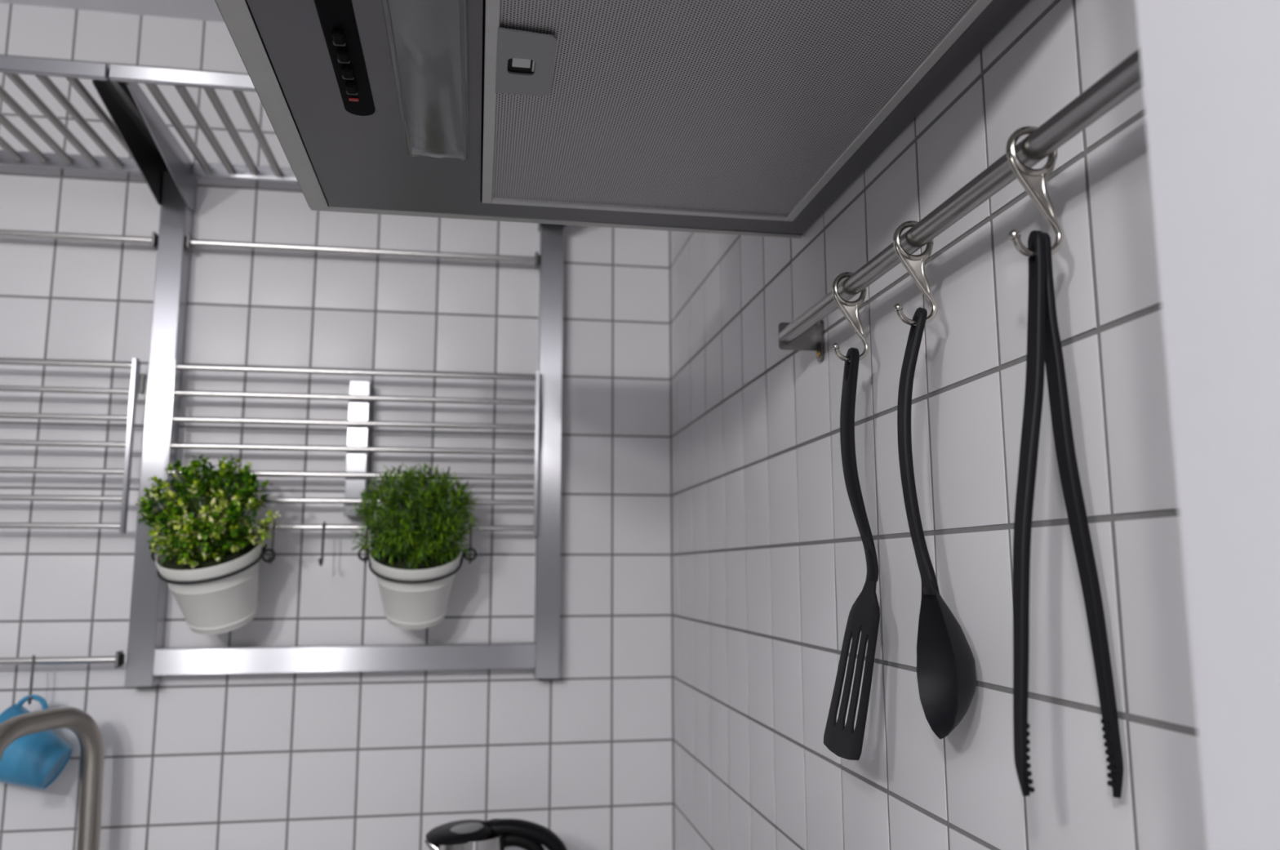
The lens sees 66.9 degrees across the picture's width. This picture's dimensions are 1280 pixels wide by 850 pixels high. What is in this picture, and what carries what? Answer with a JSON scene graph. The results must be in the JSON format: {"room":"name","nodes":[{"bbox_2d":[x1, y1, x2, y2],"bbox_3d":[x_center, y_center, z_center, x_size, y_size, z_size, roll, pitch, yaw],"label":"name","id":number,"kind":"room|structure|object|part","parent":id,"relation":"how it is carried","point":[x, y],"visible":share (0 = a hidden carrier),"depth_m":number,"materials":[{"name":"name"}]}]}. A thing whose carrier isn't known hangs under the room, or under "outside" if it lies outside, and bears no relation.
{"room":"kitchen","nodes":[
{"label":"kitchen","id":0,"kind":"room"},
{"bbox_2d":[0,0,224,22],"bbox_3d":[-0.843,-1.087,-0.727,3.600,0.100,4.920,1,-9,-9],"label":"ceiling","id":1,"kind":"structure","parent":0,"point":[201,10],"depth_m":1.59,"materials":[{"name":"white paint"}]},
{"bbox_2d":[0,2,674,849],"bbox_3d":[-1.435,0.490,1.396,3.200,2.398,0.120,1,-9,-9],"label":"wall","id":2,"kind":"structure","parent":0,"point":[353,760],"depth_m":1.55,"materials":[{"name":"tile"}]},
{"bbox_2d":[124,171,193,687],"bbox_3d":[-0.744,-0.006,1.506,0.038,0.800,0.039,1,-9,-9],"label":"wall post","id":3,"kind":"object","parent":2,"relation":"attached to","point":[148,591],"visible":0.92,"depth_m":1.49,"materials":[{"name":"metal"}]},
{"bbox_2d":[0,650,124,668],"bbox_3d":[-1.046,0.337,1.372,0.584,0.024,0.020,1,-9,-9],"label":"rail","id":4,"kind":"object","parent":3,"relation":"attached to","point":[119,659],"visible":1,"depth_m":1.40,"materials":[{"name":"metal"}]},
{"bbox_2d":[27,654,35,704],"bbox_3d":[-0.872,0.365,1.388,0.006,0.068,0.037,5,-10,-31],"label":"hook","id":5,"kind":"object","parent":4,"relation":"hanging from","point":[29,698],"visible":1,"depth_m":1.39,"materials":[{"name":"metal"}]},
{"bbox_2d":[0,694,72,789],"bbox_3d":[-0.873,0.449,1.370,0.124,0.130,0.106,1,-9,-9],"label":"mug","id":6,"kind":"object","parent":5,"relation":"hanging from","point":[35,761],"visible":0.75,"depth_m":1.34,"materials":[{"name":"blue ceramic"}]},
{"bbox_3d":[-0.866,0.406,1.378,0.044,0.043,0.011,1,-9,-9],"label":"handle","id":7,"kind":"part","parent":6,"relation":"part of","materials":[{"name":"blue ceramic"}]},
{"bbox_3d":[-1.046,0.337,1.372,0.575,0.011,0.011,1,-9,-9],"label":"rod","id":8,"kind":"part","parent":4,"relation":"part of","materials":[{"name":"metal"}]},
{"bbox_2d":[0,55,141,173],"bbox_3d":[-1.014,-0.442,1.358,0.599,0.026,0.308,1,-9,-9],"label":"slatted shelf","id":9,"kind":"object","parent":3,"relation":"attached to","point":[11,66],"visible":0.93,"depth_m":1.38,"materials":[{"name":"metal"}]},
{"bbox_3d":[-0.989,-0.467,1.213,0.599,0.020,0.010,1,-9,-9],"label":"rail","id":10,"kind":"part","parent":9,"relation":"part of","materials":[{"name":"metal"}]},
{"bbox_3d":[-1.038,-0.418,1.503,0.554,0.022,0.010,1,-9,-9],"label":"rail","id":11,"kind":"part","parent":9,"relation":"part of","materials":[{"name":"metal"}]},
{"bbox_2d":[0,357,146,533],"bbox_3d":[-1.051,0.024,1.425,0.581,0.267,0.032,1,-9,-9],"label":"wall rack","id":12,"kind":"object","parent":3,"relation":"attached to","point":[135,379],"visible":1,"depth_m":1.45,"materials":[{"name":"metal"}]},
{"bbox_3d":[-0.772,0.030,1.466,0.005,0.267,0.022,1,-9,-9],"label":"plate","id":13,"kind":"part","parent":12,"relation":"part of","materials":[{"name":"metal"}]},
{"bbox_2d":[0,229,158,249],"bbox_3d":[-1.050,-0.298,1.486,0.584,0.024,0.020,1,-9,-9],"label":"rail","id":14,"kind":"object","parent":3,"relation":"attached to","point":[153,240],"visible":1,"depth_m":1.51,"materials":[{"name":"metal"}]},
{"bbox_3d":[-1.050,-0.298,1.486,0.575,0.011,0.011,1,-9,-9],"label":"rod","id":15,"kind":"part","parent":14,"relation":"part of","materials":[{"name":"metal"}]},
{"bbox_2d":[92,77,197,212],"bbox_3d":[-0.721,-0.404,1.423,0.044,0.076,0.324,1,-9,-9],"label":"shelf bracket","id":16,"kind":"object","parent":3,"relation":"attached to","point":[155,150],"visible":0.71,"depth_m":1.42,"materials":[{"name":"metal"}]},
{"bbox_2d":[108,63,298,183],"bbox_3d":[-0.421,-0.428,1.456,0.600,0.026,0.308,1,-9,-9],"label":"slatted shelf","id":17,"kind":"object","parent":3,"relation":"attached to","point":[150,77],"visible":0.33,"depth_m":1.36,"materials":[{"name":"metal"}]},
{"bbox_3d":[-0.396,-0.453,1.312,0.600,0.020,0.010,1,-9,-9],"label":"rail","id":18,"kind":"part","parent":17,"relation":"part of","materials":[{"name":"metal"}]},
{"bbox_3d":[-0.445,-0.404,1.602,0.555,0.022,0.010,1,-9,-9],"label":"rail","id":19,"kind":"part","parent":17,"relation":"part of","materials":[{"name":"metal"}]},
{"bbox_2d":[152,642,535,675],"bbox_3d":[-0.446,0.361,1.498,0.565,0.040,0.034,1,-9,-9],"label":"crossbar","id":20,"kind":"object","parent":3,"relation":"attached to","point":[302,659],"visible":1,"depth_m":1.48,"materials":[{"name":"metal"}]},
{"bbox_2d":[160,359,539,534],"bbox_3d":[-0.445,0.040,1.539,0.573,0.267,0.059,1,-9,-9],"label":"wall rack","id":21,"kind":"object","parent":3,"relation":"attached to","point":[360,397],"visible":0.91,"depth_m":1.52,"materials":[{"name":"metal"}]},
{"bbox_3d":[-0.716,0.031,1.476,0.005,0.267,0.022,1,-9,-9],"label":"plate","id":22,"kind":"part","parent":21,"relation":"part of","materials":[{"name":"metal"}]},
{"bbox_2d":[267,521,276,564],"bbox_3d":[-0.557,0.179,1.468,0.005,0.065,0.035,1,-9,-9],"label":"hook","id":23,"kind":"object","parent":21,"relation":"hanging from","point":[269,557],"visible":0.84,"depth_m":1.47,"materials":[{"name":"metal"}]},
{"bbox_2d":[318,521,326,565],"bbox_3d":[-0.485,0.181,1.479,0.006,0.068,0.037,1,-9,-9],"label":"hook","id":24,"kind":"object","parent":21,"relation":"hanging from","point":[320,559],"visible":1,"depth_m":1.48,"materials":[{"name":"metal"}]},
{"bbox_2d":[363,528,368,564],"bbox_3d":[-0.421,0.182,1.490,0.005,0.065,0.035,1,-9,-9],"label":"hook","id":25,"kind":"object","parent":21,"relation":"hanging from","point":[367,531],"visible":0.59,"depth_m":1.49,"materials":[{"name":"metal"}]},
{"bbox_2d":[357,546,477,583],"bbox_3d":[-0.346,0.208,1.461,0.154,0.060,0.130,-3,-9,21],"label":"pot holder","id":26,"kind":"object","parent":25,"relation":"hanging from","point":[464,554],"visible":0.65,"depth_m":1.42,"materials":[{"name":"black metal"}]},
{"bbox_2d":[349,462,479,629],"bbox_3d":[-0.332,0.178,1.437,0.181,0.250,0.180,-7,-11,38],"label":"potted plant","id":27,"kind":"object","parent":26,"relation":"in","point":[417,548],"visible":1,"depth_m":1.42,"materials":[{"name":"green plant"}]},
{"bbox_3d":[-0.338,0.234,1.456,0.135,0.144,0.145,1,-9,-9],"label":"pot","id":28,"kind":"part","parent":27,"relation":"part of","materials":[{"name":"beige ceramic"}]},
{"bbox_2d":[469,523,472,564],"bbox_3d":[-0.265,0.185,1.516,0.005,0.065,0.035,1,-9,-9],"label":"hook","id":29,"kind":"object","parent":21,"relation":"hanging from","point":[471,528],"visible":0.63,"depth_m":1.52,"materials":[{"name":"metal"}]},
{"bbox_3d":[-0.168,0.044,1.567,0.005,0.267,0.022,1,-9,-9],"label":"plate","id":30,"kind":"part","parent":21,"relation":"part of","materials":[{"name":"metal"}]},
{"bbox_2d":[184,233,540,268],"bbox_3d":[-0.446,-0.284,1.587,0.562,0.024,0.020,1,-9,-9],"label":"rail","id":31,"kind":"object","parent":3,"relation":"attached to","point":[189,242],"visible":1,"depth_m":1.58,"materials":[{"name":"metal"}]},
{"bbox_3d":[-0.446,-0.284,1.587,0.553,0.011,0.011,1,-9,-9],"label":"rod","id":32,"kind":"part","parent":31,"relation":"part of","materials":[{"name":"metal"}]},
{"bbox_2d":[533,223,564,679],"bbox_3d":[-0.150,0.007,1.604,0.038,0.800,0.039,1,-9,-9],"label":"wall post","id":33,"kind":"object","parent":2,"relation":"attached to","point":[550,332],"visible":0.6,"depth_m":1.58,"materials":[{"name":"metal"}]},
{"bbox_2d":[537,222,566,231],"bbox_3d":[-0.127,-0.391,1.522,0.044,0.076,0.324,1,-9,-9],"label":"bracket","id":34,"kind":"object","parent":33,"relation":"attached to","point":[539,224],"visible":0.02,"depth_m":1.65,"materials":[{"name":"metal"}]},
{"bbox_2d":[670,0,1207,849],"bbox_3d":[0.233,0.410,0.887,0.120,2.398,1.451,1,-9,-9],"label":"wall","id":35,"kind":"structure","parent":0,"point":[770,566],"depth_m":0.68,"materials":[{"name":"tile"}]},
{"bbox_2d":[214,0,1029,238],"bbox_3d":[-0.025,-0.524,0.711,0.486,0.585,0.598,1,-9,-9],"label":"hood","id":36,"kind":"object","parent":35,"relation":"attached to","point":[753,117],"visible":1,"depth_m":0.70,"materials":[{"name":"metal"}]},
{"bbox_3d":[-0.077,-0.244,0.655,0.039,0.001,0.084,1,-9,-9],"label":"filter handle","id":37,"kind":"part","parent":36,"relation":"part of","materials":[{"name":"metal"}]},
{"bbox_3d":[0.044,-0.245,0.678,0.301,0.009,0.511,1,-9,-9],"label":"filter frame","id":38,"kind":"part","parent":36,"relation":"part of","materials":[{"name":"metal"}]},
{"bbox_2d":[777,48,1142,361],"bbox_3d":[0.203,-0.124,0.650,0.042,0.041,0.592,1,-9,-9],"label":"utensil rail","id":39,"kind":"object","parent":35,"relation":"attached to","point":[805,332],"visible":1,"depth_m":0.56,"materials":[{"name":"metal"}]},
{"bbox_3d":[0.154,-0.086,0.938,0.040,0.026,0.002,1,-9,-9],"label":"arm plate","id":40,"kind":"part","parent":39,"relation":"part of","materials":[{"name":"metal"}]},
{"bbox_3d":[0.174,-0.081,0.935,0.003,0.041,0.014,1,-9,-9],"label":"wall plate","id":41,"kind":"part","parent":39,"relation":"part of","materials":[{"name":"metal"}]},
{"bbox_2d":[831,271,869,362],"bbox_3d":[0.167,-0.086,0.772,0.031,0.074,0.006,1,-9,-9],"label":"hook","id":42,"kind":"object","parent":39,"relation":"hanging from","point":[850,309],"visible":0.92,"depth_m":0.77,"materials":[{"name":"silver metal"}]},
{"bbox_2d":[823,347,879,759],"bbox_3d":[0.164,0.093,0.744,0.034,0.311,0.074,1,-9,-9],"label":"slotted turner","id":43,"kind":"object","parent":42,"relation":"hanging from","point":[846,742],"visible":1,"depth_m":0.74,"materials":[{"name":"black plastic"}]},
{"bbox_3d":[0.163,0.182,0.731,0.032,0.131,0.074,1,-9,-9],"label":"slotted blade","id":44,"kind":"part","parent":43,"relation":"part of","materials":[{"name":"black plastic"}]},
{"bbox_3d":[0.170,0.030,0.755,0.022,0.183,0.020,1,-9,-9],"label":"handle","id":45,"kind":"part","parent":43,"relation":"part of","materials":[{"name":"black plastic"}]},
{"bbox_2d":[893,220,937,325],"bbox_3d":[0.186,-0.103,0.658,0.031,0.074,0.006,1,-9,-9],"label":"hook","id":46,"kind":"object","parent":39,"relation":"hanging from","point":[914,264],"visible":0.93,"depth_m":0.66,"materials":[{"name":"silver metal"}]},
{"bbox_2d":[897,306,976,738],"bbox_3d":[0.192,0.060,0.635,0.044,0.281,0.044,-6,-11,36],"label":"serving spoon","id":47,"kind":"object","parent":46,"relation":"hanging from","point":[946,675],"visible":1,"depth_m":0.63,"materials":[{"name":"black plastic"}]},
{"bbox_3d":[0.183,0.015,0.640,0.021,0.191,0.015,1,-9,-9],"label":"handle","id":48,"kind":"part","parent":47,"relation":"part of","materials":[{"name":"black plastic"}]},
{"bbox_2d":[916,579,976,738],"bbox_3d":[0.200,0.150,0.622,0.029,0.100,0.058,1,-9,-9],"label":"spoon bowl","id":49,"kind":"object","parent":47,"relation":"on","point":[946,675],"depth_m":0.63,"materials":[{"name":"black plastic"}]},
{"bbox_2d":[1005,125,1063,258],"bbox_3d":[0.210,-0.125,0.517,0.031,0.074,0.006,1,-9,-9],"label":"hook","id":50,"kind":"object","parent":39,"relation":"hanging from","point":[1033,181],"visible":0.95,"depth_m":0.52,"materials":[{"name":"silver metal"}]},
{"bbox_2d":[1013,230,1123,797],"bbox_3d":[0.210,0.040,0.492,0.054,0.288,0.012,1,-9,-9],"label":"tongs","id":51,"kind":"object","parent":50,"relation":"hanging from","point":[1044,346],"visible":1,"depth_m":0.49,"materials":[{"name":"black plastic"}]},
{"bbox_3d":[0.198,0.038,0.491,0.030,0.286,0.012,1,-9,-9],"label":"arm","id":52,"kind":"part","parent":51,"relation":"part of","materials":[{"name":"black plastic"}]},
{"bbox_2d":[1135,0,1279,849],"bbox_3d":[0.660,0.070,-1.388,0.400,2.391,3.474,1,-9,-9],"label":"wall","id":53,"kind":"structure","parent":0,"point":[1211,68],"depth_m":0.30,"materials":[{"name":"paint"}]},
{"bbox_3d":[-0.838,1.376,-1.098,3.600,0.100,4.920,1,-9,-9],"label":"floor","id":54,"kind":"structure","parent":0,"visible":0},
{"bbox_3d":[-0.920,1.144,0.646,2.199,0.879,1.319,1,-9,-9],"label":"base cabinet","id":55,"kind":"object","parent":54,"relation":"on","visible":0},
{"bbox_3d":[-0.921,0.689,0.714,2.199,0.040,1.319,1,-9,-9],"label":"countertop","id":56,"kind":"structure","parent":55,"relation":"on","visible":0},
{"bbox_2d":[0,706,104,849],"bbox_3d":[-0.793,0.568,1.292,0.093,0.368,0.220,-7,-11,37],"label":"tap","id":57,"kind":"object","parent":56,"relation":"on","point":[86,730],"visible":1,"depth_m":1.35,"materials":[{"name":"silver metal"}]},
{"bbox_2d":[424,817,567,849],"bbox_3d":[-0.203,0.658,1.349,0.215,0.206,0.152,1,-9,-9],"label":"kettle","id":58,"kind":"object","parent":56,"relation":"on","point":[496,833],"visible":1,"depth_m":1.35,"materials":[{"name":"black plastic"}]},
{"bbox_3d":[-0.280,0.591,1.346,0.040,0.036,0.032,1,-9,-9],"label":"spout","id":59,"kind":"part","parent":58,"relation":"part of","materials":[{"name":"metal"}]},
{"bbox_3d":[-0.251,0.568,1.354,0.095,0.019,0.095,1,-9,-9],"label":"lid","id":60,"kind":"part","parent":58,"relation":"part of","materials":[{"name":"black plastic"}]},
{"bbox_3d":[-0.160,0.642,1.359,0.127,0.172,0.031,1,-9,-9],"label":"handle","id":61,"kind":"part","parent":58,"relation":"part of","materials":[{"name":"black plastic"}]},
{"bbox_3d":[-0.710,0.175,1.442,0.005,0.065,0.035,1,-9,-9],"label":"hook","id":62,"kind":"object","parent":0,"visible":0},
{"bbox_2d":[151,543,275,584],"bbox_3d":[-0.625,0.197,1.403,0.174,0.066,0.132,1,-9,-9],"label":"pot holder","id":63,"kind":"object","parent":62,"relation":"hanging from","point":[264,549],"visible":0.71,"depth_m":1.36,"materials":[{"name":"black metal"}]},
{"bbox_2d":[135,454,280,634],"bbox_3d":[-0.622,0.169,1.384,0.184,0.260,0.178,8,-11,-41],"label":"potted plant","id":64,"kind":"object","parent":63,"relation":"in","point":[215,542],"visible":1,"depth_m":1.36,"materials":[{"name":"green plant"}]},
{"bbox_3d":[-0.624,0.226,1.404,0.142,0.154,0.154,1,-9,-9],"label":"pot","id":65,"kind":"part","parent":64,"relation":"part of","materials":[{"name":"beige ceramic"}]}
]}

